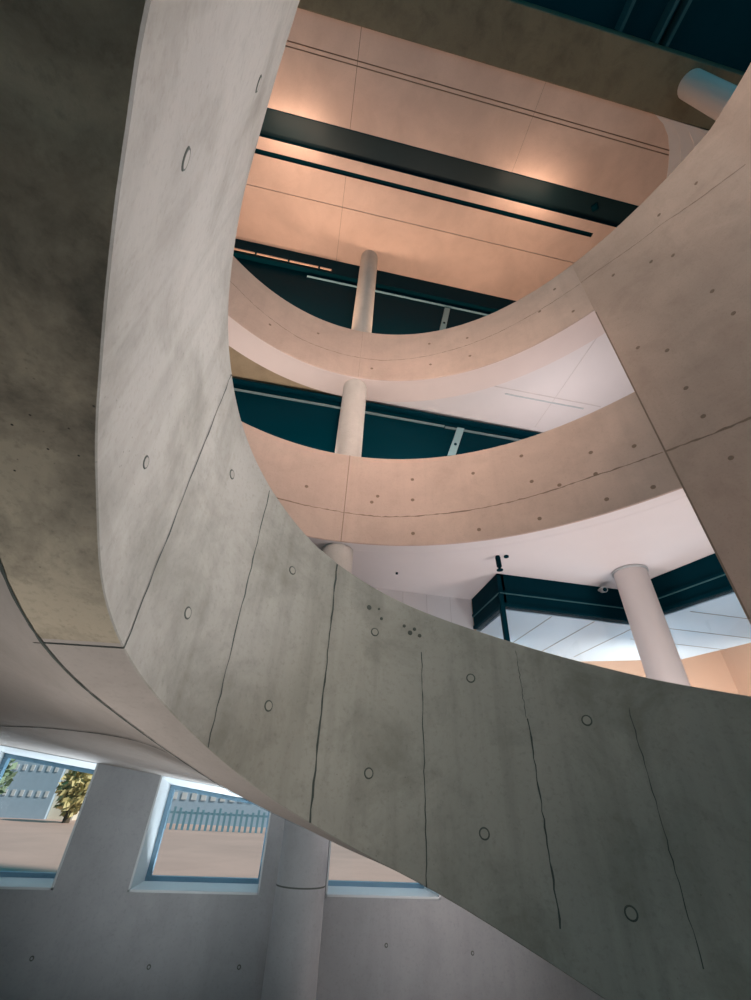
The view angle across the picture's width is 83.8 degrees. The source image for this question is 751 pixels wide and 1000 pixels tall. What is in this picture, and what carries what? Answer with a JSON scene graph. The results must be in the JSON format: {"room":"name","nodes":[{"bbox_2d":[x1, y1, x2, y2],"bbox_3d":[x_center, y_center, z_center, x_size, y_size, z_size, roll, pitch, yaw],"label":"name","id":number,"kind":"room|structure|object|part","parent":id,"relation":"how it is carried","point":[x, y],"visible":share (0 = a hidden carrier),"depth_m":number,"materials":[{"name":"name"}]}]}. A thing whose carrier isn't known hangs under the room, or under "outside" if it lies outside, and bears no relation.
{"room":"building atrium","nodes":[
{"label":"building atrium","id":0,"kind":"room"},
{"bbox_2d":[229,346,341,396],"bbox_3d":[-3.904,-3.704,6.925,8.058,0.330,3.641,9,-37,-7],"label":"ceiling","id":1,"kind":"structure","parent":0,"point":[242,367],"depth_m":8.22,"materials":[{"name":"beige paint"}]},
{"bbox_2d":[233,239,515,334],"bbox_3d":[-0.693,-4.468,10.263,15.000,5.120,0.160,9,-37,-7],"label":"window band","id":2,"kind":"object","parent":1,"relation":"on","point":[403,305],"visible":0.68,"depth_m":11.11,"materials":[{"name":"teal glass"}]},
{"bbox_2d":[234,248,331,270],"bbox_3d":[-4.067,-6.556,10.763,5.900,0.052,0.034,9,-37,-7],"label":"lamp","id":3,"kind":"object","parent":2,"relation":"attached to","point":[237,249],"visible":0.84,"depth_m":10.96,"materials":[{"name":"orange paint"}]},
{"bbox_3d":[1.234,-5.457,11.461,6.200,0.012,0.051,9,-37,-7],"label":"rail","id":4,"kind":"part","parent":2,"relation":"part of","materials":[{"name":"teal metal"}]},
{"bbox_2d":[0,757,604,999],"bbox_3d":[-0.226,4.037,4.833,17.000,2.700,0.724,9,-37,-7],"label":"wall","id":5,"kind":"structure","parent":0,"point":[87,937],"depth_m":4.05,"materials":[{"name":"concrete"}]},
{"bbox_2d":[0,745,98,889],"bbox_3d":[-3.695,3.298,4.469,1.245,1.177,0.642,9,-37,-7],"label":"window","id":6,"kind":"structure","parent":5,"relation":"in","point":[22,880],"depth_m":4.49,"materials":[{"name":"white paint"}]},
{"bbox_2d":[127,775,270,894],"bbox_3d":[-1.822,3.664,4.656,1.245,0.966,0.642,9,-37,-7],"label":"window","id":7,"kind":"structure","parent":5,"relation":"in","point":[142,880],"depth_m":4.55,"materials":[{"name":"white paint"}]},
{"bbox_2d":[325,841,440,898],"bbox_3d":[0.044,4.029,4.842,1.230,0.756,0.642,9,-37,-7],"label":"window","id":8,"kind":"structure","parent":5,"relation":"in","point":[334,888],"depth_m":4.62,"materials":[{"name":"white paint"}]},
{"bbox_3d":[-0.011,4.220,5.044,1.194,0.648,0.080,9,-37,-7],"label":"frame","id":9,"kind":"part","parent":8,"relation":"part of","materials":[{"name":"metal"}]},
{"bbox_2d":[0,0,750,999],"bbox_3d":[-2.565,0.539,1.710,10.372,3.600,7.353,9,-37,-7],"label":"ramp","id":10,"kind":"object","parent":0,"point":[163,612],"visible":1,"depth_m":1.89,"materials":[{"name":"concrete"}]},
{"bbox_2d":[321,250,377,572],"bbox_3d":[-0.418,-1.913,8.075,0.464,11.800,0.464,9,-37,-7],"label":"round column","id":11,"kind":"structure","parent":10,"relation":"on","point":[349,440],"depth_m":7.80,"materials":[{"name":"concrete"}]},
{"bbox_2d":[375,588,473,629],"bbox_3d":[-3.475,1.899,6.172,10.350,2.053,0.304,9,-37,-7],"label":"wall","id":12,"kind":"structure","parent":0,"point":[458,611],"depth_m":7.13,"materials":[{"name":"white paint"}]},
{"bbox_2d":[236,8,705,300],"bbox_3d":[0.817,-7.815,10.348,17.000,0.502,4.730,9,-37,-7],"label":"ceiling","id":13,"kind":"structure","parent":0,"point":[332,71],"depth_m":9.70,"materials":[{"name":"paint"}]},
{"bbox_2d":[255,148,592,236],"bbox_3d":[-0.945,-7.887,10.019,13.398,0.084,0.096,9,-37,-7],"label":"ceiling vent","id":14,"kind":"object","parent":13,"relation":"in","point":[257,151],"visible":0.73,"depth_m":10.29,"materials":[{"name":"black metal"}]},
{"bbox_2d":[259,108,638,226],"bbox_3d":[-0.360,-8.179,9.674,14.390,0.212,0.528,9,-37,-7],"label":"ceiling recess","id":15,"kind":"object","parent":13,"relation":"attached to","point":[277,125],"visible":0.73,"depth_m":9.97,"materials":[{"name":"black metal"}]},
{"bbox_2d":[656,115,708,177],"bbox_3d":[7.587,-7.509,9.785,3.580,0.088,1.550,9,-37,-7],"label":"bulkhead","id":16,"kind":"object","parent":13,"relation":"attached to","point":[683,138],"visible":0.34,"depth_m":9.22,"materials":[{"name":"white paint"}]},
{"bbox_2d":[366,333,634,432],"bbox_3d":[4.999,-4.179,5.627,8.959,0.352,9.665,9,-37,-7],"label":"ceiling","id":17,"kind":"structure","parent":0,"point":[592,377],"depth_m":8.34,"materials":[{"name":"white paint"}]},
{"bbox_2d":[228,256,604,401],"bbox_3d":[-0.541,-3.662,7.649,8.651,1.562,3.104,12,-37,-12],"label":"parapet","id":18,"kind":"object","parent":17,"relation":"attached to","point":[558,318],"visible":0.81,"depth_m":8.04,"materials":[{"name":"concrete"}]},
{"bbox_2d":[677,68,736,120],"bbox_3d":[6.320,-6.402,7.014,0.470,5.140,0.470,9,-37,-7],"label":"round column","id":19,"kind":"structure","parent":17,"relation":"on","point":[704,91],"depth_m":7.86,"materials":[{"name":"white concrete"}]},
{"bbox_2d":[316,496,714,601],"bbox_3d":[0.818,-1.540,3.258,17.000,0.396,10.100,9,-37,-7],"label":"ceiling","id":20,"kind":"structure","parent":0,"point":[667,537],"depth_m":6.06,"materials":[{"name":"white paint"}]},
{"bbox_2d":[232,378,539,458],"bbox_3d":[-0.888,-0.780,7.571,15.000,3.340,0.130,9,-37,-7],"label":"window band","id":21,"kind":"object","parent":20,"relation":"on","point":[305,418],"visible":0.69,"depth_m":8.26,"materials":[{"name":"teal glass"}]},
{"bbox_3d":[-3.381,-2.242,8.027,9.800,0.015,0.051,9,-37,-7],"label":"rail","id":22,"kind":"part","parent":21,"relation":"part of","materials":[{"name":"grey metal"}]},
{"bbox_3d":[3.982,-1.123,8.992,5.180,0.015,0.051,9,-37,-7],"label":"rail","id":23,"kind":"part","parent":21,"relation":"part of","materials":[{"name":"grey metal"}]},
{"bbox_2d":[241,392,685,552],"bbox_3d":[-0.645,-0.832,5.374,8.057,1.644,2.774,12,-37,-12],"label":"parapet","id":24,"kind":"object","parent":20,"relation":"attached to","point":[609,463],"visible":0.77,"depth_m":6.00,"materials":[{"name":"concrete"}]},
{"bbox_2d":[495,555,502,571],"bbox_3d":[1.770,0.913,6.005,0.094,0.223,0.096,9,-37,-7],"label":"spotlight","id":25,"kind":"object","parent":20,"relation":"attached to","point":[497,557],"visible":1,"depth_m":5.97,"materials":[{"name":"black metal"}]},
{"bbox_2d":[471,602,738,693],"bbox_3d":[4.517,4.823,7.974,6.650,5.550,0.300,9,-37,-7],"label":"wall","id":26,"kind":"structure","parent":0,"point":[710,670],"depth_m":9.12,"materials":[{"name":"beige paint"}]},
{"bbox_2d":[476,592,750,660],"bbox_3d":[5.053,1.819,6.330,8.429,0.073,3.767,-20,-42,28],"label":"ceiling","id":27,"kind":"structure","parent":0,"point":[719,623],"depth_m":6.82,"materials":[{"name":"white paint"}]},
{"bbox_2d":[524,0,750,71],"bbox_3d":[1.860,-11.929,7.129,17.000,0.200,3.920,9,-37,-7],"label":"ceiling","id":28,"kind":"structure","parent":0,"point":[717,31],"depth_m":8.95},
{"bbox_2d":[297,0,744,129],"bbox_3d":[1.372,-9.834,8.443,17.000,1.660,0.865,9,-37,-7],"label":"roof beam","id":29,"kind":"structure","parent":28,"relation":"attached to","point":[522,37],"depth_m":8.21,"materials":[{"name":"concrete"}]},
{"bbox_2d":[614,0,635,31],"bbox_3d":[5.556,-11.140,7.475,0.070,0.350,3.760,9,-37,-7],"label":"rib","id":30,"kind":"object","parent":28,"relation":"attached to","point":[629,4],"visible":1,"depth_m":8.75,"materials":[{"name":"metal"}]},
{"bbox_2d":[650,0,679,43],"bbox_3d":[6.390,-11.015,7.586,0.070,0.350,3.760,9,-37,-7],"label":"rib","id":31,"kind":"object","parent":28,"relation":"attached to","point":[671,5],"visible":1,"depth_m":8.79,"materials":[{"name":"metal"}]},
{"bbox_2d":[659,0,691,46],"bbox_3d":[6.635,-10.978,7.618,0.070,0.350,3.760,9,-37,-7],"label":"rib","id":32,"kind":"object","parent":28,"relation":"attached to","point":[684,5],"visible":1,"depth_m":8.81,"materials":[{"name":"metal"}]},
{"bbox_2d":[572,63,750,624],"bbox_3d":[4.217,-2.217,2.162,1.782,9.982,6.835,1,-36,3],"label":"wall","id":33,"kind":"structure","parent":0,"point":[669,287],"depth_m":5.42,"materials":[{"name":"concrete"}]},
{"bbox_2d":[720,643,750,695],"bbox_3d":[9.236,-1.976,6.795,0.300,16.000,12.000,9,-37,-7],"label":"wall","id":34,"kind":"structure","parent":0,"point":[737,659],"depth_m":9.09,"materials":[{"name":"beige paint"}]},
{"bbox_3d":[0.423,3.093,1.010,17.000,0.250,12.000,9,-37,-7],"label":"floor","id":35,"kind":"structure","parent":0,"visible":0},
{"bbox_2d":[261,819,328,999],"bbox_3d":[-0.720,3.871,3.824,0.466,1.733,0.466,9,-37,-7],"label":"round column","id":36,"kind":"structure","parent":35,"relation":"on","point":[293,951],"depth_m":3.71,"materials":[{"name":"concrete"}]},
{"bbox_2d":[472,553,733,640],"bbox_3d":[5.147,2.310,5.218,6.470,3.108,3.995,9,-37,-7],"label":"window frame","id":37,"kind":"structure","parent":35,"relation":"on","point":[704,579],"depth_m":6.34,"materials":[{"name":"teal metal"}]},
{"bbox_3d":[1.830,2.390,5.590,0.065,3.020,0.060,9,-37,-7],"label":"corner post","id":38,"kind":"part","parent":37,"relation":"part of","materials":[{"name":"black metal"}]},
{"bbox_2d":[598,586,607,592],"bbox_3d":[3.549,1.413,6.535,0.090,0.141,0.234,-5,-37,11],"label":"security camera","id":39,"kind":"object","parent":37,"relation":"attached to","point":[602,589],"visible":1,"depth_m":6.45,"materials":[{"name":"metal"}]},
{"bbox_2d":[612,564,690,685],"bbox_3d":[3.694,2.978,4.848,0.484,4.753,0.484,9,-37,-7],"label":"round column","id":40,"kind":"structure","parent":35,"relation":"on","point":[660,658],"depth_m":5.61,"materials":[{"name":"concrete"}]},
{"label":"outside","id":41,"kind":"structure","parent":0,"visible":0},
{"bbox_2d":[0,817,417,882],"bbox_3d":[-17.271,22.003,28.462,100.000,0.300,62.800,9,-37,-7],"label":"ground","id":42,"kind":"structure","parent":41,"point":[33,845],"depth_m":13.46,"materials":[{"name":"beige concrete"}]},
{"bbox_2d":[0,759,17,793],"bbox_3d":[-21.197,15.327,22.716,2.418,3.319,2.397,9,-37,-7],"label":"street tree","id":43,"kind":"object","parent":42,"relation":"on","point":[8,775],"visible":0.42,"depth_m":23.29,"materials":[{"name":"green plant"}]},
{"bbox_2d":[0,759,65,818],"bbox_3d":[-22.948,17.624,31.992,3.700,10.450,8.040,9,-37,-7],"label":"building","id":44,"kind":"structure","parent":42,"relation":"on","point":[31,795],"depth_m":26.59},
{"bbox_2d":[46,769,78,819],"bbox_3d":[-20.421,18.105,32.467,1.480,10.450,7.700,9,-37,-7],"label":"building","id":45,"kind":"structure","parent":42,"relation":"on","point":[54,813],"depth_m":26.51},
{"bbox_2d":[53,770,92,822],"bbox_3d":[-17.623,17.238,24.774,2.257,2.978,2.230,9,-37,-7],"label":"street tree","id":46,"kind":"object","parent":42,"relation":"on","point":[71,792],"visible":0.81,"depth_m":24.24,"materials":[{"name":"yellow plant"}]},
{"bbox_2d":[165,806,267,832],"bbox_3d":[-9.273,18.091,23.712,9.500,1.050,0.080,9,-37,-7],"label":"railing fence","id":47,"kind":"object","parent":42,"relation":"on","point":[180,811],"visible":0.45,"depth_m":23.70,"materials":[{"name":"teal metal"}]},
{"bbox_2d":[167,790,267,827],"bbox_3d":[-11.603,21.547,33.142,10.800,6.450,6.050,9,-37,-7],"label":"building","id":48,"kind":"structure","parent":42,"relation":"on","point":[185,800],"depth_m":29.39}
]}

